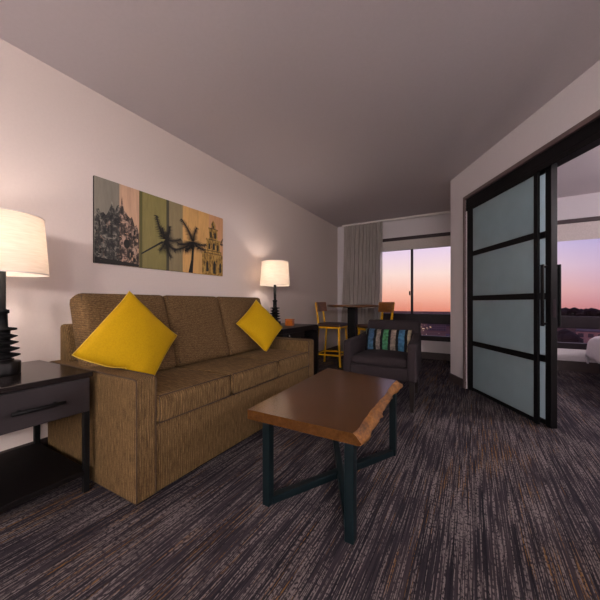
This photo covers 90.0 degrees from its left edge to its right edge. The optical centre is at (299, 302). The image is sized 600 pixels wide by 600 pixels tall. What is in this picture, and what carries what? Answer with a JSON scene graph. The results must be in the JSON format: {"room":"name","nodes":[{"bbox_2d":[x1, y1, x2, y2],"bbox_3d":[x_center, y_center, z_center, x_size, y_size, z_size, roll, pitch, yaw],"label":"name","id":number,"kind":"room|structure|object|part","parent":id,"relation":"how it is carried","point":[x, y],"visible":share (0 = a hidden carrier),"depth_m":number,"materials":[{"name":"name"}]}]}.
{"room":"hotel room","nodes":[
{"label":"hotel room","id":0,"kind":"room"},
{"bbox_2d":[0,38,337,451],"bbox_3d":[-2.112,-0.300,1.643,0.200,2.700,11.950,0,0,30],"label":"wall","id":1,"kind":"structure","parent":0,"point":[57,133],"depth_m":2.40,"materials":[{"name":"paint"}]},
{"bbox_2d":[93,175,222,275],"bbox_3d":[-1.252,-0.649,2.921,0.019,0.675,1.385,0,0,30],"label":"wall art","id":2,"kind":"object","parent":1,"relation":"attached to","point":[132,227],"visible":1,"depth_m":2.73},
{"bbox_2d":[0,345,337,453],"bbox_3d":[-2.032,0.988,1.568,0.015,0.125,11.500,0,0,30],"label":"baseboard","id":3,"kind":"structure","parent":1,"relation":"attached to","point":[44,441],"depth_m":2.05,"materials":[{"name":"wood"}]},
{"bbox_2d":[0,352,599,599],"bbox_3d":[0.902,1.150,-0.085,7.150,0.200,11.950,0,0,30],"label":"floor","id":4,"kind":"structure","parent":0,"point":[478,499],"depth_m":1.44,"materials":[{"name":"carpet"}]},
{"bbox_2d":[0,360,92,512],"bbox_3d":[-1.619,0.716,1.522,0.716,0.668,0.730,0,0,30],"label":"side table","id":5,"kind":"object","parent":4,"relation":"on","point":[42,392],"visible":1,"depth_m":1.58,"materials":[{"name":"brown wood"}]},
{"bbox_2d":[0,207,49,376],"bbox_3d":[-1.601,-0.046,1.610,0.401,0.856,0.401,0,0,30],"label":"table lamp","id":6,"kind":"object","parent":5,"relation":"on","point":[23,245],"visible":1,"depth_m":1.58,"materials":[{"name":"white fabric"}]},
{"bbox_3d":[-1.601,0.043,1.610,0.152,0.522,0.152,0,0,30],"label":"stem","id":7,"kind":"part","parent":6,"relation":"part of","materials":[{"name":"black metal"}]},
{"bbox_3d":[-1.601,-0.315,1.610,0.396,0.318,0.396,0,0,30],"label":"lamp shade","id":8,"kind":"part","parent":6,"relation":"part of","materials":[{"name":"fabric"}]},
{"bbox_3d":[-1.743,0.826,1.987,0.029,0.449,0.029,0,0,30],"label":"leg","id":9,"kind":"part","parent":5,"relation":"part of","materials":[{"name":"black wood"}]},
{"bbox_3d":[-1.269,0.510,1.459,0.046,0.018,0.208,0,0,30],"label":"handle","id":10,"kind":"part","parent":5,"relation":"part of","materials":[{"name":"black metal"}]},
{"bbox_2d":[0,443,83,512],"bbox_3d":[-1.636,0.939,1.534,0.656,0.027,0.694,0,0,30],"label":"shelf","id":11,"kind":"object","parent":5,"relation":"attached to","point":[28,472],"depth_m":1.64,"materials":[{"name":"brown wood"}]},
{"bbox_3d":[-1.354,0.509,1.371,0.017,0.182,0.704,0,0,30],"label":"drawer","id":12,"kind":"part","parent":5,"relation":"part of","materials":[{"name":"brown wood"}]},
{"bbox_3d":[-1.194,0.826,1.672,0.029,0.449,0.029,0,0,30],"label":"leg","id":13,"kind":"part","parent":5,"relation":"part of","materials":[{"name":"black wood"}]},
{"bbox_2d":[48,293,313,504],"bbox_3d":[-0.778,0.493,2.642,1.022,1.115,1.990,0,0,30],"label":"sofa","id":14,"kind":"object","parent":4,"relation":"on","point":[148,432],"visible":0.85,"depth_m":1.94,"materials":[{"name":"fabric"}]},
{"bbox_3d":[-1.126,0.408,2.841,0.220,0.523,1.850,0,0,30],"label":"frame","id":15,"kind":"part","parent":14,"relation":"part of","materials":[{"name":"fabric"}]},
{"bbox_3d":[-1.247,0.718,1.833,1.013,0.645,0.120,0,0,30],"label":"arm","id":16,"kind":"part","parent":14,"relation":"part of","materials":[{"name":"fabric"}]},
{"bbox_2d":[70,293,175,370],"bbox_3d":[-1.249,0.235,2.174,0.328,0.600,0.628,0,0,30],"label":"cushion","id":17,"kind":"object","parent":14,"relation":"on","point":[88,310],"depth_m":1.99,"materials":[{"name":"fabric"}]},
{"bbox_2d":[72,291,176,374],"bbox_3d":[-1.057,0.211,1.914,0.241,0.587,0.694,0,0,30],"label":"throw pillow","id":18,"kind":"object","parent":14,"relation":"on","point":[130,337],"visible":0.91,"depth_m":1.83,"materials":[{"name":"yellow fabric"}]},
{"bbox_2d":[155,367,230,422],"bbox_3d":[-0.905,0.591,2.042,0.647,0.181,0.586,0,0,30],"label":"seat cushion","id":19,"kind":"object","parent":14,"relation":"on","point":[182,393],"depth_m":1.90,"materials":[{"name":"fabric"}]},
{"bbox_2d":[163,295,228,367],"bbox_3d":[-0.947,0.235,2.701,0.328,0.600,0.593,0,0,30],"label":"cushion","id":20,"kind":"object","parent":14,"relation":"on","point":[199,324],"depth_m":2.59,"materials":[{"name":"fabric"}]},
{"bbox_2d":[177,356,276,394],"bbox_3d":[-0.615,0.591,2.548,0.647,0.181,0.586,0,0,30],"label":"seat cushion","id":21,"kind":"object","parent":14,"relation":"on","point":[248,375],"depth_m":2.41,"materials":[{"name":"fabric"}]},
{"bbox_2d":[216,297,261,355],"bbox_3d":[-0.630,0.235,3.254,0.328,0.600,0.688,0,0,30],"label":"cushion","id":22,"kind":"object","parent":14,"relation":"on","point":[232,309],"depth_m":3.03,"materials":[{"name":"fabric"}]},
{"bbox_2d":[236,300,282,350],"bbox_3d":[-0.413,0.229,3.171,0.250,0.530,0.586,0,0,30],"label":"throw pillow","id":23,"kind":"object","parent":14,"relation":"on","point":[258,323],"visible":1,"depth_m":3.08,"materials":[{"name":"yellow fabric"}]},
{"bbox_2d":[231,349,308,376],"bbox_3d":[-0.325,0.591,3.054,0.647,0.181,0.586,0,0,30],"label":"seat cushion","id":24,"kind":"object","parent":14,"relation":"on","point":[290,362],"depth_m":2.93,"materials":[{"name":"fabric"}]},
{"bbox_3d":[-0.317,0.718,3.455,1.013,0.645,0.120,0,0,30],"label":"arm","id":25,"kind":"part","parent":14,"relation":"part of","materials":[{"name":"fabric"}]},
{"bbox_2d":[276,323,318,374],"bbox_3d":[-0.214,0.679,4.071,0.619,0.742,0.950,0,0,30],"label":"side table","id":26,"kind":"object","parent":4,"relation":"on","point":[306,331],"visible":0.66,"depth_m":4.26,"materials":[{"name":"black paint"}]},
{"bbox_2d":[260,260,289,324],"bbox_3d":[-0.333,-0.120,3.983,0.401,0.856,0.401,0,0,13],"label":"table lamp","id":27,"kind":"object","parent":26,"relation":"on","point":[274,273],"visible":0.89,"depth_m":3.83,"materials":[{"name":"white fabric"}]},
{"bbox_3d":[-0.333,-0.389,3.983,0.396,0.318,0.396,0,0,13],"label":"lamp shade","id":28,"kind":"part","parent":27,"relation":"part of","materials":[{"name":"fabric"}]},
{"bbox_3d":[-0.333,-0.031,3.983,0.152,0.522,0.152,0,0,13],"label":"stem","id":29,"kind":"part","parent":27,"relation":"part of","materials":[{"name":"black metal"}]},
{"bbox_2d":[285,319,294,325],"bbox_3d":[-0.139,0.262,4.080,0.106,0.092,0.106,0,0,18],"label":"trinket box","id":30,"kind":"object","parent":26,"relation":"on","point":[289,322],"visible":1,"depth_m":4.04,"materials":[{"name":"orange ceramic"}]},
{"bbox_3d":[-0.069,0.411,3.792,0.018,0.077,0.490,0,0,30],"label":"drawer","id":31,"kind":"part","parent":26,"relation":"part of","materials":[{"name":"black paint"}]},
{"bbox_2d":[247,368,402,544],"bbox_3d":[0.255,0.806,1.935,0.682,0.488,1.139,0,0,30],"label":"coffee table","id":32,"kind":"object","parent":4,"relation":"on","point":[336,405],"visible":1,"depth_m":1.60,"materials":[{"name":"brown wood"}]},
{"bbox_3d":[-0.167,0.832,1.569,0.044,0.437,0.042,0,0,30],"label":"leg","id":33,"kind":"part","parent":32,"relation":"part of","materials":[{"name":"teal metal"}]},
{"bbox_3d":[0.223,0.832,1.327,0.044,0.437,0.042,0,0,30],"label":"leg","id":34,"kind":"part","parent":32,"relation":"part of","materials":[{"name":"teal metal"}]},
{"bbox_3d":[0.645,0.832,2.080,0.044,0.437,0.042,0,0,30],"label":"leg","id":35,"kind":"part","parent":32,"relation":"part of","materials":[{"name":"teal metal"}]},
{"bbox_2d":[315,302,346,367],"bbox_3d":[0.536,0.518,5.087,0.488,1.067,0.438,0,0,28],"label":"bar stool","id":36,"kind":"object","parent":4,"relation":"on","point":[320,306],"visible":0.78,"depth_m":5.01,"materials":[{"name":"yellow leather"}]},
{"bbox_3d":[0.295,0.200,5.064,0.086,0.423,0.025,0,0,21],"label":"post","id":37,"kind":"part","parent":36,"relation":"part of","materials":[{"name":"yellow metal"}]},
{"bbox_3d":[0.360,0.065,5.180,0.072,0.160,0.380,0,0,28],"label":"backrest","id":38,"kind":"part","parent":36,"relation":"part of","materials":[{"name":"brown wood"}]},
{"bbox_3d":[0.456,0.720,5.341,0.036,0.663,0.104,0,0,-32],"label":"leg","id":39,"kind":"part","parent":36,"relation":"part of","materials":[{"name":"yellow metal"}]},
{"bbox_3d":[0.468,0.402,4.925,0.390,0.030,0.025,0,0,28],"label":"seat rail","id":40,"kind":"part","parent":36,"relation":"part of","materials":[{"name":"yellow metal"}]},
{"bbox_3d":[0.558,0.362,5.075,0.406,0.074,0.406,0,0,28],"label":"seat","id":41,"kind":"part","parent":36,"relation":"part of","materials":[{"name":"brown leather"}]},
{"bbox_3d":[0.634,0.720,4.823,0.037,0.662,0.090,0,0,-21],"label":"leg","id":42,"kind":"part","parent":36,"relation":"part of","materials":[{"name":"yellow metal"}]},
{"bbox_2d":[327,304,378,369],"bbox_3d":[0.849,0.538,4.839,0.820,1.024,0.820,0,0,30],"label":"bar table","id":43,"kind":"object","parent":4,"relation":"on","point":[352,309],"visible":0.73,"depth_m":4.78,"materials":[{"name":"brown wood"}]},
{"bbox_2d":[357,302,394,334],"bbox_3d":[1.175,0.518,4.656,0.488,1.067,0.438,0,0,-18],"label":"bar stool","id":44,"kind":"object","parent":4,"relation":"on","point":[383,306],"visible":0.22,"depth_m":4.69,"materials":[{"name":"brown wood"}]},
{"bbox_3d":[1.151,0.362,4.648,0.406,0.074,0.406,0,0,-18],"label":"seat","id":45,"kind":"part","parent":44,"relation":"part of","materials":[{"name":"brown leather"}]},
{"bbox_3d":[1.364,0.065,4.718,0.072,0.160,0.380,0,0,-18],"label":"backrest","id":46,"kind":"part","parent":44,"relation":"part of","materials":[{"name":"brown wood"}]},
{"bbox_2d":[343,319,420,412],"bbox_3d":[0.968,0.628,3.347,0.741,0.845,0.779,0,0,30],"label":"armchair","id":47,"kind":"object","parent":4,"relation":"on","point":[388,364],"visible":0.88,"depth_m":3.10,"materials":[{"name":"grey fabric"}]},
{"bbox_3d":[0.708,0.550,3.492,0.086,0.431,0.778,0,0,34],"label":"arm","id":48,"kind":"part","parent":47,"relation":"part of","materials":[{"name":"grey fabric"}]},
{"bbox_3d":[0.962,0.700,3.336,0.685,0.130,0.715,0,0,30],"label":"seat frame","id":49,"kind":"part","parent":47,"relation":"part of","materials":[{"name":"grey fabric"}]},
{"bbox_2d":[352,349,406,367],"bbox_3d":[0.938,0.592,3.295,0.562,0.132,0.641,0,0,30],"label":"seat cushion","id":50,"kind":"object","parent":47,"relation":"on","point":[361,358],"depth_m":3.07,"materials":[{"name":"grey fabric"}]},
{"bbox_2d":[365,328,411,351],"bbox_3d":[0.997,0.427,3.428,0.533,0.263,0.142,0,0,30],"label":"lumbar pillow","id":51,"kind":"object","parent":47,"relation":"on","point":[383,339],"visible":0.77,"depth_m":3.38,"materials":[{"name":"multicoloured fabric"}]},
{"bbox_3d":[1.117,0.485,3.606,0.632,0.560,0.181,0,0,30],"label":"backrest","id":52,"kind":"part","parent":47,"relation":"part of","materials":[{"name":"grey fabric"}]},
{"bbox_3d":[1.078,0.905,2.892,0.054,0.291,0.052,0,0,30],"label":"leg","id":53,"kind":"part","parent":47,"relation":"part of","materials":[{"name":"brown wood"}]},
{"bbox_3d":[1.224,0.550,3.196,0.086,0.431,0.778,0,0,25],"label":"arm","id":54,"kind":"part","parent":47,"relation":"part of","materials":[{"name":"grey fabric"}]},
{"bbox_3d":[1.357,0.905,3.498,0.047,0.291,0.052,0,0,30],"label":"leg","id":55,"kind":"part","parent":47,"relation":"part of","materials":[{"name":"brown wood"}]},
{"bbox_3d":[4.581,0.450,2.883,2.120,1.200,1.760,0,0,30],"label":"bed","id":56,"kind":"object","parent":4,"relation":"on","visible":0},
{"bbox_2d":[585,336,599,363],"bbox_3d":[4.317,0.632,3.035,1.731,0.436,1.820,0,0,30],"label":"duvet","id":57,"kind":"object","parent":56,"relation":"on","point":[593,345],"visible":1,"depth_m":3.97,"materials":[{"name":"white fabric"}]},
{"bbox_2d":[0,0,599,227],"bbox_3d":[0.902,-1.750,-0.085,7.150,0.200,11.950,0,0,30],"label":"ceiling","id":58,"kind":"structure","parent":0,"point":[348,111],"depth_m":2.18,"materials":[{"name":"paint"}]},
{"bbox_2d":[342,211,450,226],"bbox_3d":[1.827,-1.633,5.860,2.120,0.031,0.035,0,0,30],"label":"track","id":59,"kind":"object","parent":58,"relation":"attached to","point":[444,212],"visible":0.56,"depth_m":5.79,"materials":[{"name":"white metal"}]},
{"bbox_2d":[341,222,382,350],"bbox_3d":[1.254,-0.295,6.186,0.900,2.644,0.104,0,0,30],"label":"curtain","id":60,"kind":"object","parent":59,"relation":"hanging from","point":[363,244],"visible":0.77,"depth_m":6.16,"materials":[{"name":"grey fabric"}]},
{"bbox_2d":[338,192,599,362],"bbox_3d":[3.800,-0.300,4.968,6.750,2.700,0.200,0,0,30],"label":"wall","id":61,"kind":"structure","parent":0,"point":[585,205],"depth_m":5.55,"materials":[{"name":"paint"}]},
{"bbox_2d":[382,232,450,251],"bbox_3d":[2.143,-1.160,5.768,1.460,0.250,0.059,0,0,30],"label":"roller shade","id":62,"kind":"object","parent":61,"relation":"attached to","point":[436,239],"visible":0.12,"depth_m":5.71,"materials":[{"name":"grey fabric"}]},
{"bbox_2d":[383,246,450,341],"bbox_3d":[2.201,-0.189,5.839,1.390,1.803,0.120,0,0,30],"label":"window","id":63,"kind":"structure","parent":61,"relation":"in","point":[423,318],"depth_m":5.72,"materials":[{"name":"brown metal"}]},
{"bbox_2d":[340,346,599,373],"bbox_3d":[3.752,0.973,4.871,6.735,0.155,0.015,0,0,30],"label":"baseboard","id":64,"kind":"structure","parent":61,"relation":"attached to","point":[576,366],"depth_m":4.64,"materials":[{"name":"wood"}]},
{"bbox_2d":[557,216,599,241],"bbox_3d":[4.654,-1.123,4.328,2.430,0.325,0.059,0,0,30],"label":"roller shade","id":65,"kind":"object","parent":61,"relation":"attached to","point":[588,227],"visible":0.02,"depth_m":4.57,"materials":[{"name":"white fabric"}]},
{"bbox_2d":[557,316,599,349],"bbox_3d":[4.699,-0.189,4.406,2.330,1.803,0.120,0,0,30],"label":"window","id":66,"kind":"structure","parent":61,"relation":"in","point":[578,322],"depth_m":4.62,"materials":[{"name":"brown metal"}]},
{"bbox_2d":[451,60,599,388],"bbox_3d":[2.125,-0.300,-0.372,0.180,2.700,8.856,0,0,0],"label":"wall","id":67,"kind":"structure","parent":0,"point":[580,99],"depth_m":2.91,"materials":[{"name":"paint"}]},
{"bbox_2d":[450,373,462,386],"bbox_3d":[2.027,0.998,0.528,0.015,0.105,7.056,0,0,0],"label":"baseboard","id":68,"kind":"structure","parent":67,"relation":"attached to","point":[455,379],"depth_m":3.87,"materials":[{"name":"brown wood"}]},
{"bbox_2d":[470,171,539,423],"bbox_3d":[2.057,-0.059,3.096,0.023,2.212,1.027,0,0,0],"label":"door","id":69,"kind":"structure","parent":67,"relation":"in","point":[504,228],"depth_m":2.96,"materials":[{"name":"glass"}]},
{"bbox_3d":[2.057,-0.865,3.094,0.008,0.520,0.953,0,0,0],"label":"glass panel","id":70,"kind":"part","parent":69,"relation":"part of","materials":[{"name":"grey glass"}]},
{"bbox_3d":[2.057,-0.323,3.094,0.008,0.493,0.953,0,0,0],"label":"glass panel","id":71,"kind":"part","parent":69,"relation":"part of","materials":[{"name":"grey glass"}]},
{"bbox_3d":[2.057,0.210,3.094,0.008,0.500,0.953,0,0,0],"label":"glass panel","id":72,"kind":"part","parent":69,"relation":"part of","materials":[{"name":"grey glass"}]},
{"bbox_3d":[2.057,0.754,3.094,0.008,0.516,0.953,0,0,0],"label":"glass panel","id":73,"kind":"part","parent":69,"relation":"part of","materials":[{"name":"white glass"}]},
{"bbox_2d":[463,109,599,389],"bbox_3d":[2.124,-0.106,2.540,0.182,2.313,2.280,0,0,0],"label":"trim","id":74,"kind":"structure","parent":67,"relation":"attached to","point":[587,138],"depth_m":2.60,"materials":[{"name":"metal"}]},
{"bbox_2d":[540,163,560,428],"bbox_3d":[2.137,-0.059,3.045,0.157,2.212,1.108,0,0,3],"label":"door","id":75,"kind":"structure","parent":67,"relation":"in","point":[550,272],"depth_m":2.52,"materials":[{"name":"metal"}]},
{"bbox_3d":[2.115,-0.865,3.052,0.008,0.520,1.016,0,0,0],"label":"glass panel","id":76,"kind":"part","parent":75,"relation":"part of","materials":[{"name":"grey glass"}]},
{"bbox_3d":[2.115,-0.323,3.052,0.008,0.493,1.016,0,0,0],"label":"glass panel","id":77,"kind":"part","parent":75,"relation":"part of","materials":[{"name":"grey glass"}]},
{"bbox_3d":[2.115,0.210,3.052,0.008,0.500,1.016,0,0,0],"label":"glass panel","id":78,"kind":"part","parent":75,"relation":"part of","materials":[{"name":"white glass"}]},
{"bbox_3d":[2.115,0.754,3.052,0.008,0.516,1.016,0,0,0],"label":"glass panel","id":79,"kind":"part","parent":75,"relation":"part of","materials":[{"name":"white glass"}]},
{"bbox_3d":[2.061,-0.065,2.526,0.055,0.520,0.032,0,0,0],"label":"pull handle","id":80,"kind":"part","parent":75,"relation":"part of","materials":[{"name":"metal"}]},
{"bbox_3d":[2.115,0.045,2.494,0.024,0.150,0.004,0,0,0],"label":"latch plate","id":81,"kind":"part","parent":75,"relation":"part of","materials":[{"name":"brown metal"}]},
{"bbox_3d":[2.166,-0.065,2.526,0.046,0.520,0.032,0,0,0],"label":"pull handle","id":82,"kind":"part","parent":75,"relation":"part of","materials":[{"name":"metal"}]},
{"label":"outside","id":83,"kind":"structure","parent":0,"visible":0},
{"bbox_2d":[383,311,450,335],"bbox_3d":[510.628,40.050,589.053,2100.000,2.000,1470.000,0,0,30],"label":"ground","id":84,"kind":"structure","parent":83,"point":[448,329],"depth_m":459.48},
{"bbox_2d":[427,324,445,330],"bbox_3d":[195.599,34.250,429.624,24.600,9.600,14.600,0,0,27],"label":"building","id":85,"kind":"structure","parent":84,"relation":"on","point":[434,327],"depth_m":423.29,"materials":[{"name":"purple"}]},
{"bbox_2d":[557,328,583,342],"bbox_3d":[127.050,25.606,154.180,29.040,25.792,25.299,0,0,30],"label":"shrubbery","id":86,"kind":"object","parent":84,"relation":"on","point":[564,335],"visible":0.12,"depth_m":144.69,"materials":[{"name":"plant"}]},
{"bbox_2d":[557,315,599,333],"bbox_3d":[395.453,24.454,118.598,537.107,29.191,374.114,0,0,30],"label":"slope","id":87,"kind":"structure","parent":84,"relation":"on","point":[558,329],"depth_m":219.71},
{"bbox_2d":[561,307,599,316],"bbox_3d":[373.900,7.372,109.857,423.185,9.830,102.202,0,0,30],"label":"treeline","id":88,"kind":"object","parent":87,"relation":"on","point":[592,312],"visible":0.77,"depth_m":236.63,"materials":[{"name":"plant"}]},
{"bbox_2d":[575,329,599,342],"bbox_3d":[161.465,26.750,152.951,30.600,24.600,14.600,0,0,45],"label":"building","id":89,"kind":"structure","parent":84,"relation":"on","point":[586,334],"depth_m":155.99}
]}

